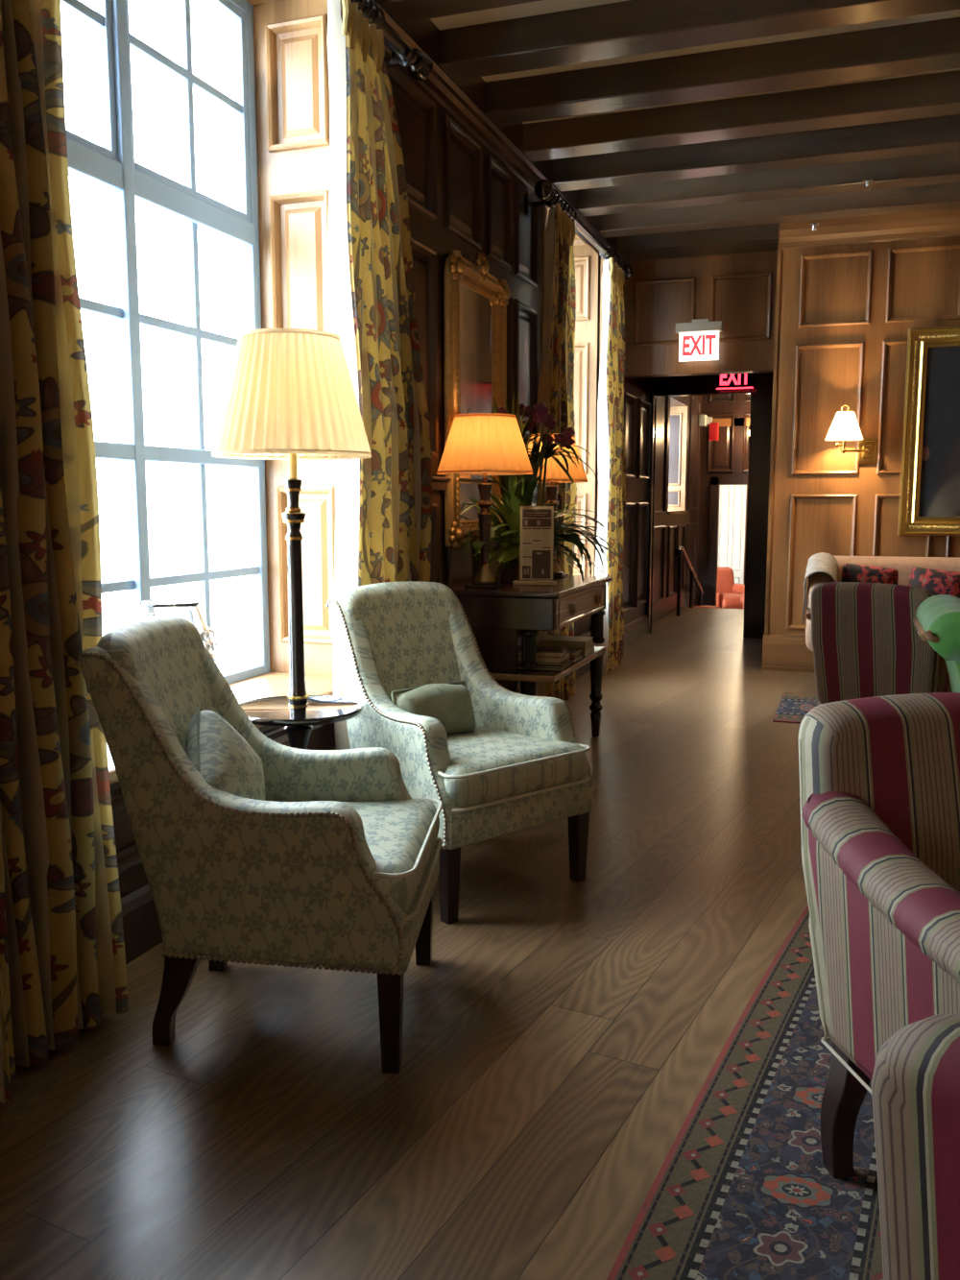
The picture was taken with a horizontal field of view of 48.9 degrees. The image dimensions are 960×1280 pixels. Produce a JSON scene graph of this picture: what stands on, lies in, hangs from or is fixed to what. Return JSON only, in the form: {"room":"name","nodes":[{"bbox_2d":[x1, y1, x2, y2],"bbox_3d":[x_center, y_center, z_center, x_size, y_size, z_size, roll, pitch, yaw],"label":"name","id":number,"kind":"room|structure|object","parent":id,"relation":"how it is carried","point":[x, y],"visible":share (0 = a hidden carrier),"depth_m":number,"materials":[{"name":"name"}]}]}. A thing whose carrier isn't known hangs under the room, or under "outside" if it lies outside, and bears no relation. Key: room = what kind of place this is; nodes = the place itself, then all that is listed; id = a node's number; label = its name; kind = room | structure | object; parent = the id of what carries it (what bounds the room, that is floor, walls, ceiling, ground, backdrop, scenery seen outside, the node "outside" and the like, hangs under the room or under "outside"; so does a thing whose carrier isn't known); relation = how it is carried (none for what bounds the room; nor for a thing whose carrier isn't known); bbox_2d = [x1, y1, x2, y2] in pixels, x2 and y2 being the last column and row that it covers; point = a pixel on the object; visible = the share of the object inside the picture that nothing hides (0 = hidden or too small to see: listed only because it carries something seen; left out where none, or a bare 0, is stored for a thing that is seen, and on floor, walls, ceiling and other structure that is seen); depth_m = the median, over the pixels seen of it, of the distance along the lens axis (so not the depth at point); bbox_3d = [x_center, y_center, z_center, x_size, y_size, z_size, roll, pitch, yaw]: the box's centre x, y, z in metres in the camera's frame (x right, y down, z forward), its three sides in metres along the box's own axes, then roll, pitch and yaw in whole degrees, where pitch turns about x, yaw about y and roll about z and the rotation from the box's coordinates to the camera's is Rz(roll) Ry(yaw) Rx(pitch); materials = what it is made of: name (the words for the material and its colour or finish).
{"room":"historic interior","nodes":[
{"label":"historic interior","id":0,"kind":"room"},
{"bbox_2d":[0,0,128,1108],"bbox_3d":[-1.009,-0.537,2.136,0.206,2.985,0.570,3,8,19],"label":"curtain","id":1,"kind":"object","parent":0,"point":[62,955],"visible":0.99,"depth_m":2.30,"materials":[{"name":"fabric"}]},
{"bbox_2d":[109,50,651,894],"bbox_3d":[-0.813,-0.887,3.758,0.442,3.280,13.300,3,8,19],"label":"wall","id":2,"kind":"structure","parent":0,"point":[462,197],"depth_m":5.14,"materials":[{"name":"brown wood"}]},
{"bbox_2d":[60,0,269,683],"bbox_3d":[-1.153,-1.041,3.437,0.072,2.570,1.610,3,8,19],"label":"window","id":3,"kind":"structure","parent":2,"relation":"in","point":[111,167],"depth_m":3.59,"materials":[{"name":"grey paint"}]},
{"bbox_2d":[106,672,333,784],"bbox_3d":[-0.932,0.258,3.529,0.470,0.039,1.670,3,8,19],"label":"windowsill","id":4,"kind":"structure","parent":2,"relation":"attached to","point":[270,684],"depth_m":3.99,"materials":[{"name":"white paint"}]},
{"bbox_2d":[135,599,218,663],"bbox_3d":[-0.994,0.064,3.402,0.300,0.378,0.294,3,8,19],"label":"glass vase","id":5,"kind":"object","parent":4,"relation":"on","point":[189,610],"visible":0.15,"depth_m":3.34,"materials":[{"name":"glass"}]},
{"bbox_2d":[246,0,335,676],"bbox_3d":[-0.945,-1.059,3.360,0.442,2.625,1.720,3,8,19],"label":"trim","id":6,"kind":"structure","parent":2,"relation":"attached to","point":[292,81],"depth_m":4.08,"materials":[{"name":"brown wood"}]},
{"bbox_2d":[120,614,648,965],"bbox_3d":[-0.612,0.657,3.889,0.030,0.185,13.300,3,8,19],"label":"baseboard","id":7,"kind":"structure","parent":2,"relation":"attached to","point":[142,932],"depth_m":2.94,"materials":[{"name":"brown wood"}]},
{"bbox_2d":[355,0,433,81],"bbox_3d":[-0.735,-2.077,2.916,0.204,0.140,2.800,3,8,19],"label":"curtain rod","id":8,"kind":"object","parent":2,"relation":"attached to","point":[419,64],"visible":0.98,"depth_m":4.01,"materials":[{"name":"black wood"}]},
{"bbox_2d":[327,0,432,749],"bbox_3d":[-0.361,-0.779,3.980,0.164,2.985,0.740,3,8,19],"label":"curtain","id":9,"kind":"object","parent":8,"relation":"hanging from","point":[383,500],"visible":0.66,"depth_m":3.81,"materials":[{"name":"fabric"}]},
{"bbox_2d":[443,249,510,550],"bbox_3d":[0.007,-1.179,5.290,0.085,1.468,0.875,3,8,19],"label":"wall mirror","id":10,"kind":"object","parent":2,"relation":"attached to","point":[475,301],"visible":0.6,"depth_m":5.17,"materials":[{"name":"gold glass"}]},
{"bbox_2d":[458,282,495,520],"bbox_3d":[-0.025,-1.170,5.301,0.018,1.160,0.620,3,8,19],"label":"mirror glass","id":11,"kind":"object","parent":10,"relation":"attached to","point":[476,300],"depth_m":5.26,"materials":[{"name":"white"}]},
{"bbox_2d":[432,476,537,492],"bbox_3d":[-0.526,-0.602,3.961,0.055,0.062,10.000,3,8,19],"label":"trim","id":12,"kind":"structure","parent":2,"relation":"attached to","point":[439,483],"depth_m":4.92,"materials":[{"name":"brown wood"}]},
{"bbox_2d":[368,0,627,264],"bbox_3d":[-0.836,-2.303,2.832,0.050,0.270,11.900,3,8,19],"label":"trim","id":13,"kind":"structure","parent":2,"relation":"attached to","point":[465,99],"depth_m":5.12,"materials":[{"name":"brown wood"}]},
{"bbox_2d":[540,199,604,576],"bbox_3d":[0.449,-1.571,7.262,0.442,2.625,1.610,3,8,19],"label":"trim","id":14,"kind":"structure","parent":2,"relation":"attached to","point":[589,264],"depth_m":7.88,"materials":[{"name":"brown wood"}]},
{"bbox_2d":[524,179,633,278],"bbox_3d":[0.675,-2.596,6.865,0.204,0.140,2.310,3,8,19],"label":"curtain rod","id":15,"kind":"object","parent":2,"relation":"attached to","point":[543,189],"visible":0.73,"depth_m":6.00,"materials":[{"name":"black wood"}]},
{"bbox_2d":[535,189,577,700],"bbox_3d":[0.454,-1.085,6.305,0.139,2.985,0.645,3,8,19],"label":"curtain","id":16,"kind":"object","parent":15,"relation":"hanging from","point":[556,379],"visible":0.6,"depth_m":6.19,"materials":[{"name":"fabric"}]},
{"bbox_2d":[594,244,627,675],"bbox_3d":[0.975,-1.272,7.729,0.135,2.985,0.675,3,8,19],"label":"curtain","id":17,"kind":"object","parent":15,"relation":"hanging from","point":[611,437],"visible":0.93,"depth_m":7.58,"materials":[{"name":"fabric"}]},
{"bbox_2d":[0,606,818,1279],"bbox_3d":[2.646,0.779,4.133,6.280,0.120,15.900,3,8,19],"label":"floor","id":18,"kind":"structure","parent":0,"point":[561,1035],"depth_m":2.40,"materials":[{"name":"brown wood"}]},
{"bbox_2d":[75,615,442,1073],"bbox_3d":[-0.492,0.433,2.579,0.752,0.969,0.633,1,8,4],"label":"armchair","id":19,"kind":"object","parent":18,"relation":"on","point":[338,867],"visible":0.98,"depth_m":2.32,"materials":[{"name":"green fabric"}]},
{"bbox_2d":[186,705,265,800],"bbox_3d":[-0.603,0.325,2.513,0.183,0.333,0.338,-2,8,-15],"label":"cushion","id":20,"kind":"object","parent":19,"relation":"on","point":[223,757],"visible":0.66,"depth_m":2.45,"materials":[{"name":"green fabric"}]},
{"bbox_2d":[342,798,439,911],"bbox_3d":[-0.404,0.513,2.583,0.560,0.152,0.582,1,8,4],"label":"seat cushion","id":21,"kind":"object","parent":19,"relation":"on","point":[402,838],"depth_m":2.43,"materials":[{"name":"green fabric"}]},
{"bbox_2d":[211,328,371,749],"bbox_3d":[-0.570,-0.057,3.278,0.482,1.760,0.482,3,8,19],"label":"floor lamp","id":22,"kind":"object","parent":18,"relation":"on","point":[290,395],"visible":0.91,"depth_m":3.06,"materials":[{"name":"beige fabric"}]},
{"bbox_2d":[325,580,594,924],"bbox_3d":[-0.090,0.309,3.526,0.633,0.969,0.752,-6,10,-40],"label":"armchair","id":23,"kind":"object","parent":18,"relation":"on","point":[522,765],"visible":0.82,"depth_m":3.46,"materials":[{"name":"green fabric"}]},
{"bbox_2d":[391,680,476,733],"bbox_3d":[-0.152,0.239,3.512,0.320,0.184,0.152,-7,10,-43],"label":"cushion","id":24,"kind":"object","parent":23,"relation":"on","point":[449,703],"visible":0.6,"depth_m":3.47,"materials":[{"name":"green fabric"}]},
{"bbox_2d":[443,725,587,807],"bbox_3d":[-0.033,0.397,3.470,0.582,0.152,0.560,-6,10,-40],"label":"seat cushion","id":25,"kind":"object","parent":23,"relation":"on","point":[486,766],"depth_m":3.30,"materials":[{"name":"green fabric"}]},
{"bbox_2d":[448,575,611,736],"bbox_3d":[0.244,0.139,5.260,0.590,0.855,1.080,3,8,19],"label":"console table","id":26,"kind":"object","parent":18,"relation":"on","point":[498,617],"visible":0.52,"depth_m":4.76,"materials":[{"name":"brown wood"}]},
{"bbox_2d":[436,411,532,588],"bbox_3d":[0.023,-0.642,4.851,0.441,0.800,0.441,3,8,19],"label":"table lamp","id":27,"kind":"object","parent":26,"relation":"on","point":[484,444],"visible":1,"depth_m":4.69,"materials":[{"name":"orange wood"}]},
{"bbox_2d":[512,506,556,585],"bbox_3d":[0.262,-0.455,5.018,0.205,0.385,0.070,1,8,5],"label":"menu stand","id":28,"kind":"object","parent":26,"relation":"on","point":[537,522],"visible":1,"depth_m":5.01,"materials":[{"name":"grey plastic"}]},
{"bbox_2d":[518,663,570,671],"bbox_3d":[0.273,0.118,4.947,0.270,0.014,0.210,2,8,16],"label":"book","id":29,"kind":"object","parent":26,"relation":"on","point":[567,665],"visible":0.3,"depth_m":4.84,"materials":[{"name":"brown paper"}]},
{"bbox_2d":[518,659,573,668],"bbox_3d":[0.273,0.106,4.945,0.280,0.010,0.210,3,8,22],"label":"book","id":30,"kind":"object","parent":29,"relation":"on","point":[569,661],"visible":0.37,"depth_m":4.83,"materials":[{"name":"grey paper"}]},
{"bbox_2d":[518,657,570,665],"bbox_3d":[0.273,0.094,4.944,0.270,0.012,0.200,2,8,14],"label":"book","id":31,"kind":"object","parent":30,"relation":"on","point":[568,659],"visible":0.28,"depth_m":4.84,"materials":[{"name":"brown paper"}]},
{"bbox_2d":[518,652,570,663],"bbox_3d":[0.273,0.077,4.941,0.260,0.022,0.200,2,8,18],"label":"book","id":32,"kind":"object","parent":31,"relation":"on","point":[567,656],"visible":0.31,"depth_m":4.84,"materials":[{"name":"beige paper"}]},
{"bbox_2d":[518,645,566,657],"bbox_3d":[0.273,0.054,4.938,0.250,0.024,0.190,1,8,9],"label":"book","id":33,"kind":"object","parent":32,"relation":"on","point":[542,651],"visible":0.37,"depth_m":4.86,"materials":[{"name":"brown paper"}]},
{"bbox_2d":[462,390,628,582],"bbox_3d":[0.337,-0.749,5.164,0.790,0.931,0.870,1,8,5],"label":"potted plant","id":34,"kind":"object","parent":26,"relation":"on","point":[517,491],"visible":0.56,"depth_m":5.08,"materials":[{"name":"green plant"}]},
{"bbox_2d":[489,642,605,682],"bbox_3d":[0.244,0.102,5.255,0.550,0.030,1.040,3,8,19],"label":"shelf","id":35,"kind":"object","parent":26,"relation":"attached to","point":[500,675],"depth_m":4.77,"materials":[{"name":"brown wood"}]},
{"bbox_2d":[528,431,587,578],"bbox_3d":[0.375,-0.706,5.508,0.371,0.755,0.371,3,8,19],"label":"table lamp","id":36,"kind":"object","parent":26,"relation":"on","point":[555,473],"visible":0.42,"depth_m":5.38,"materials":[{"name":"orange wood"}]},
{"bbox_2d":[537,642,595,656],"bbox_3d":[0.442,0.044,5.390,0.250,0.045,0.200,3,8,19],"label":"book","id":37,"kind":"object","parent":26,"relation":"on","point":[586,651],"visible":0.26,"depth_m":5.29,"materials":[{"name":"beige paper"}]},
{"bbox_2d":[539,635,593,647],"bbox_3d":[0.442,0.006,5.385,0.240,0.030,0.190,2,8,17],"label":"book","id":38,"kind":"object","parent":37,"relation":"on","point":[548,640],"visible":0.99,"depth_m":5.32,"materials":[{"name":"beige paper"}]},
{"bbox_2d":[570,654,582,662],"bbox_3d":[0.366,0.086,5.177,0.240,0.018,0.160,3,8,19],"label":"book","id":39,"kind":"object","parent":26,"relation":"on","point":[579,657],"visible":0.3,"depth_m":5.13,"materials":[{"name":"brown paper"}]},
{"bbox_2d":[569,652,580,658],"bbox_3d":[0.366,0.069,5.175,0.230,0.014,0.155,2,8,16],"label":"book","id":40,"kind":"object","parent":39,"relation":"on","point":[578,654],"visible":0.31,"depth_m":5.09,"materials":[{"name":"brown paper"}]},
{"bbox_2d":[565,648,581,655],"bbox_3d":[0.366,0.055,5.173,0.230,0.014,0.150,3,8,22],"label":"book","id":41,"kind":"object","parent":40,"relation":"on","point":[572,651],"visible":0.33,"depth_m":5.15,"materials":[{"name":"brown paper"}]},
{"bbox_2d":[606,904,883,1279],"bbox_3d":[1.311,1.102,1.181,2.477,0.008,6.350,4,8,26],"label":"rug","id":42,"kind":"object","parent":18,"relation":"on","point":[744,1190],"visible":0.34,"depth_m":1.97,"materials":[{"name":"fabric"}]},
{"bbox_2d":[797,692,959,1179],"bbox_3d":[0.933,0.577,1.782,0.656,0.875,0.724,-1,8,-9],"label":"striped armchair","id":43,"kind":"object","parent":42,"relation":"on","point":[880,776],"visible":0.93,"depth_m":1.89,"materials":[{"name":"fabric"}]},
{"bbox_2d":[871,1014,959,1279],"bbox_3d":[0.729,0.702,0.836,0.724,0.875,0.656,-6,9,-37],"label":"striped armchair","id":44,"kind":"object","parent":42,"relation":"on","point":[916,1079],"visible":1,"depth_m":0.77,"materials":[{"name":"fabric"}]},
{"bbox_2d":[912,594,959,692],"bbox_3d":[2.181,0.279,4.169,0.884,0.844,0.880,3,8,19],"label":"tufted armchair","id":45,"kind":"object","parent":42,"relation":"on","point":[937,620],"visible":0.96,"depth_m":3.90,"materials":[{"name":"green fabric"}]},
{"bbox_2d":[772,695,821,723],"bbox_3d":[2.853,0.460,6.071,2.200,0.008,0.840,3,8,19],"label":"rug","id":46,"kind":"object","parent":18,"relation":"on","point":[791,709],"visible":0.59,"depth_m":6.40,"materials":[{"name":"fabric"}]},
{"bbox_2d":[810,581,951,704],"bbox_3d":[2.016,0.136,5.204,0.656,0.875,0.724,6,10,39],"label":"striped armchair","id":47,"kind":"object","parent":18,"relation":"on","point":[866,640],"visible":0.63,"depth_m":4.94,"materials":[{"name":"fabric"}]},
{"bbox_2d":[805,555,959,651],"bbox_3d":[3.310,-0.076,6.819,2.285,0.875,0.994,3,8,19],"label":"sofa","id":48,"kind":"object","parent":18,"relation":"on","point":[905,566],"visible":0.12,"depth_m":7.20,"materials":[{"name":"beige fabric"}]},
{"bbox_2d":[802,552,838,623],"bbox_3d":[2.218,-0.330,6.879,0.200,0.465,0.384,3,8,19],"label":"sofa arm","id":49,"kind":"object","parent":48,"relation":"on","point":[818,563],"visible":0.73,"depth_m":6.84},
{"bbox_2d":[841,563,898,584],"bbox_3d":[2.564,-0.314,6.960,0.378,0.374,0.239,1,8,8],"label":"throw cushion","id":50,"kind":"object","parent":48,"relation":"on","point":[851,572],"visible":0.29,"depth_m":6.91,"materials":[{"name":"red fabric"}]},
{"bbox_2d":[908,566,959,598],"bbox_3d":[2.945,-0.293,6.838,0.362,0.349,0.237,4,9,28],"label":"throw cushion","id":51,"kind":"object","parent":48,"relation":"on","point":[937,581],"visible":0.46,"depth_m":6.78,"materials":[{"name":"red fabric"}]},
{"bbox_2d":[652,395,702,624],"bbox_3d":[2.022,-1.653,11.900,0.392,3.880,4.000,3,8,19],"label":"wall","id":52,"kind":"structure","parent":0,"point":[670,531],"depth_m":12.10,"materials":[{"name":"brown wood"}]},
{"bbox_2d":[667,406,687,514],"bbox_3d":[2.086,-2.063,11.984,0.380,1.250,1.240,3,8,19],"label":"trim","id":53,"kind":"structure","parent":52,"relation":"attached to","point":[680,487],"depth_m":12.50,"materials":[{"name":"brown wood"}]},
{"bbox_2d":[699,414,719,440],"bbox_3d":[2.895,-2.680,13.347,0.230,0.320,0.220,3,8,19],"label":"fire alarm","id":54,"kind":"object","parent":52,"relation":"attached to","point":[704,421],"visible":1,"depth_m":13.29,"materials":[{"name":"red plastic"}]},
{"bbox_2d":[429,0,959,123],"bbox_3d":[2.809,-2.686,4.475,6.500,0.100,17.500,3,8,19],"label":"ceiling","id":55,"kind":"structure","parent":0,"point":[543,7],"depth_m":4.62,"materials":[{"name":"beige paint"}]},
{"bbox_2d":[381,0,541,23],"bbox_3d":[2.478,-2.396,3.126,6.005,0.163,0.185,3,8,19],"label":"ceiling beam","id":56,"kind":"structure","parent":55,"relation":"attached to","point":[402,11],"depth_m":4.07,"materials":[{"name":"brown wood"}]},
{"bbox_2d":[617,222,779,261],"bbox_3d":[1.697,-3.035,7.994,1.255,0.163,0.380,3,8,19],"label":"ceiling beam","id":57,"kind":"structure","parent":55,"relation":"attached to","point":[757,237],"depth_m":7.89,"materials":[{"name":"brown wood"}]},
{"bbox_2d":[439,0,959,80],"bbox_3d":[2.682,-2.471,3.696,6.005,0.163,0.185,3,8,19],"label":"ceiling beam","id":58,"kind":"structure","parent":55,"relation":"attached to","point":[631,27],"depth_m":4.34,"materials":[{"name":"brown wood"}]},
{"bbox_2d":[485,16,959,124],"bbox_3d":[2.885,-2.546,4.266,6.005,0.163,0.185,3,8,19],"label":"ceiling beam","id":59,"kind":"structure","parent":55,"relation":"attached to","point":[933,45],"depth_m":4.81,"materials":[{"name":"brown wood"}]},
{"bbox_2d":[523,70,959,161],"bbox_3d":[3.089,-2.620,4.836,6.005,0.163,0.185,3,8,19],"label":"ceiling beam","id":60,"kind":"structure","parent":55,"relation":"attached to","point":[935,94],"depth_m":5.38,"materials":[{"name":"brown wood"}]},
{"bbox_2d":[553,114,959,191],"bbox_3d":[3.293,-2.695,5.406,6.005,0.163,0.185,3,8,19],"label":"ceiling beam","id":61,"kind":"structure","parent":55,"relation":"attached to","point":[939,134],"depth_m":5.94,"materials":[{"name":"brown wood"}]},
{"bbox_2d":[578,151,959,216],"bbox_3d":[3.496,-2.770,5.976,6.005,0.163,0.185,3,8,19],"label":"ceiling beam","id":62,"kind":"structure","parent":55,"relation":"attached to","point":[945,167],"depth_m":6.51,"materials":[{"name":"brown wood"}]},
{"bbox_2d":[862,179,874,190],"bbox_3d":[2.311,-2.707,6.287,0.070,0.044,0.070,3,8,19],"label":"sprinkler","id":63,"kind":"object","parent":62,"relation":"attached to","point":[868,182],"visible":1,"depth_m":6.28,"materials":[{"name":"silver metal"}]},
{"bbox_2d":[599,182,959,238],"bbox_3d":[3.700,-2.845,6.546,6.005,0.163,0.185,3,8,19],"label":"ceiling beam","id":64,"kind":"structure","parent":55,"relation":"attached to","point":[943,196],"depth_m":7.06,"materials":[{"name":"brown wood"}]},
{"bbox_2d":[809,222,820,231],"bbox_3d":[2.298,-2.834,7.260,0.070,0.044,0.070,3,8,19],"label":"sprinkler","id":65,"kind":"object","parent":55,"relation":"attached to","point":[813,225],"visible":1,"depth_m":7.25,"materials":[{"name":"silver metal"}]},
{"bbox_2d":[692,604,721,608],"bbox_3d":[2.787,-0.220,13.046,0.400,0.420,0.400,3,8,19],"label":"rug","id":66,"kind":"object","parent":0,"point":[702,606],"visible":0.19,"depth_m":12.96,"materials":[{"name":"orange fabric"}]},
{"bbox_2d":[697,394,750,605],"bbox_3d":[5.626,-1.767,12.770,6.600,3.880,0.140,3,8,19],"label":"wall","id":67,"kind":"structure","parent":0,"point":[724,461],"depth_m":13.59,"materials":[{"name":"brown wood"}]},
{"bbox_2d":[707,417,749,584],"bbox_3d":[5.210,-1.538,14.789,6.100,2.900,3.500,3,8,19],"label":"wall","id":68,"kind":"structure","parent":0,"point":[722,422],"depth_m":13.51,"materials":[{"name":"brown wood"}]},
{"bbox_2d":[717,484,747,584],"bbox_3d":[4.006,-1.476,16.927,0.460,2.220,0.062,3,8,19],"label":"door","id":69,"kind":"structure","parent":68,"relation":"in","point":[733,498],"depth_m":16.87,"materials":[{"name":"beige paint"}]},
{"bbox_2d":[768,236,959,635],"bbox_3d":[4.761,-1.415,7.785,4.900,3.280,1.922,3,8,19],"label":"wall","id":70,"kind":"structure","parent":0,"point":[846,315],"depth_m":7.51,"materials":[{"name":"brown wood"}]},
{"bbox_2d":[623,250,777,378],"bbox_3d":[1.737,-2.619,8.306,1.250,1.030,0.172,3,8,19],"label":"panelling","id":71,"kind":"object","parent":70,"relation":"in","point":[737,290],"depth_m":8.24,"materials":[{"name":"brown wood"}]},
{"bbox_2d":[676,318,723,361],"bbox_3d":[1.705,-2.319,8.192,0.350,0.305,0.180,3,8,19],"label":"exit sign","id":72,"kind":"object","parent":71,"relation":"attached to","point":[699,339],"visible":1,"depth_m":8.13,"materials":[{"name":"beige plastic"}]},
{"bbox_2d":[645,372,773,638],"bbox_3d":[2.138,-1.480,9.733,1.380,2.900,0.155,3,8,19],"label":"door frame","id":73,"kind":"structure","parent":70,"relation":"in","point":[761,394],"depth_m":9.61,"materials":[{"name":"black paint"}]},
{"bbox_2d":[716,373,753,389],"bbox_3d":[2.281,-2.359,9.420,0.380,0.245,0.150,3,8,19],"label":"exit sign","id":74,"kind":"object","parent":73,"relation":"attached to","point":[736,380],"visible":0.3,"depth_m":9.37,"materials":[{"name":"red plastic"}]},
{"bbox_2d":[761,634,815,673],"bbox_3d":[4.431,0.198,7.086,4.920,0.263,0.045,3,8,19],"label":"baseboard","id":75,"kind":"structure","parent":70,"relation":"attached to","point":[780,652],"depth_m":7.83,"materials":[{"name":"brown wood"}]},
{"bbox_2d":[825,404,878,464],"bbox_3d":[2.593,-1.440,7.411,0.403,0.406,0.250,-7,10,-44],"label":"wall sconce","id":76,"kind":"object","parent":70,"relation":"attached to","point":[844,427],"visible":1,"depth_m":7.34,"materials":[{"name":"white fabric"}]},
{"bbox_2d":[764,208,959,635],"bbox_3d":[4.482,-1.325,7.020,4.912,3.300,0.360,3,8,19],"label":"trim","id":77,"kind":"structure","parent":70,"relation":"attached to","point":[939,223],"depth_m":7.34,"materials":[{"name":"brown wood"}]},
{"bbox_2d":[897,325,959,535],"bbox_3d":[3.491,-1.418,7.189,1.140,1.420,0.060,3,8,19],"label":"framed painting","id":78,"kind":"object","parent":70,"relation":"attached to","point":[929,487],"visible":1,"depth_m":7.32,"materials":[{"name":"gold metal"}]},
{"bbox_3d":[5.358,-0.061,15.251,6.000,0.150,4.900,3,8,19],"label":"floor","id":79,"kind":"structure","parent":0,"visible":0},
{"bbox_2d":[716,566,745,608],"bbox_3d":[3.538,-0.589,15.282,0.830,0.890,0.752,-3,8,-19],"label":"armchair","id":80,"kind":"object","parent":79,"relation":"on","point":[729,593],"visible":0.31,"depth_m":15.38,"materials":[{"name":"fabric"}]},
{"bbox_2d":[721,593,743,608],"bbox_3d":[3.562,-0.535,15.216,0.520,0.264,0.600,-3,8,-19],"label":"seat cushion","id":81,"kind":"object","parent":80,"relation":"on","point":[728,600],"depth_m":14.92,"materials":[{"name":"red fabric"}]},
{"bbox_2d":[740,591,745,609],"bbox_3d":[4.074,-0.469,14.366,0.830,0.890,0.752,6,10,38],"label":"armchair","id":82,"kind":"object","parent":79,"relation":"on","point":[742,594],"visible":0.02,"depth_m":14.31,"materials":[{"name":"fabric"}]},
{"bbox_3d":[3.318,0.021,12.898,1.680,0.600,1.120,3,8,19],"label":"trim","id":83,"kind":"structure","parent":79,"relation":"on","visible":0},
{"bbox_2d":[674,545,704,616],"bbox_3d":[2.472,-0.531,12.411,0.100,1.221,2.039,3,8,19],"label":"stair handrail","id":84,"kind":"object","parent":83,"relation":"on","point":[680,551],"visible":0.95,"depth_m":11.91,"materials":[{"name":"black wood"}]},
{"label":"outside","id":85,"kind":"structure","parent":0,"visible":0},
{"bbox_2d":[100,545,253,673],"bbox_3d":[-13.578,0.468,10.261,27.650,0.100,60.000,3,8,19],"label":"ground","id":86,"kind":"structure","parent":85,"point":[230,598],"depth_m":20.56,"materials":[{"name":"grey"}]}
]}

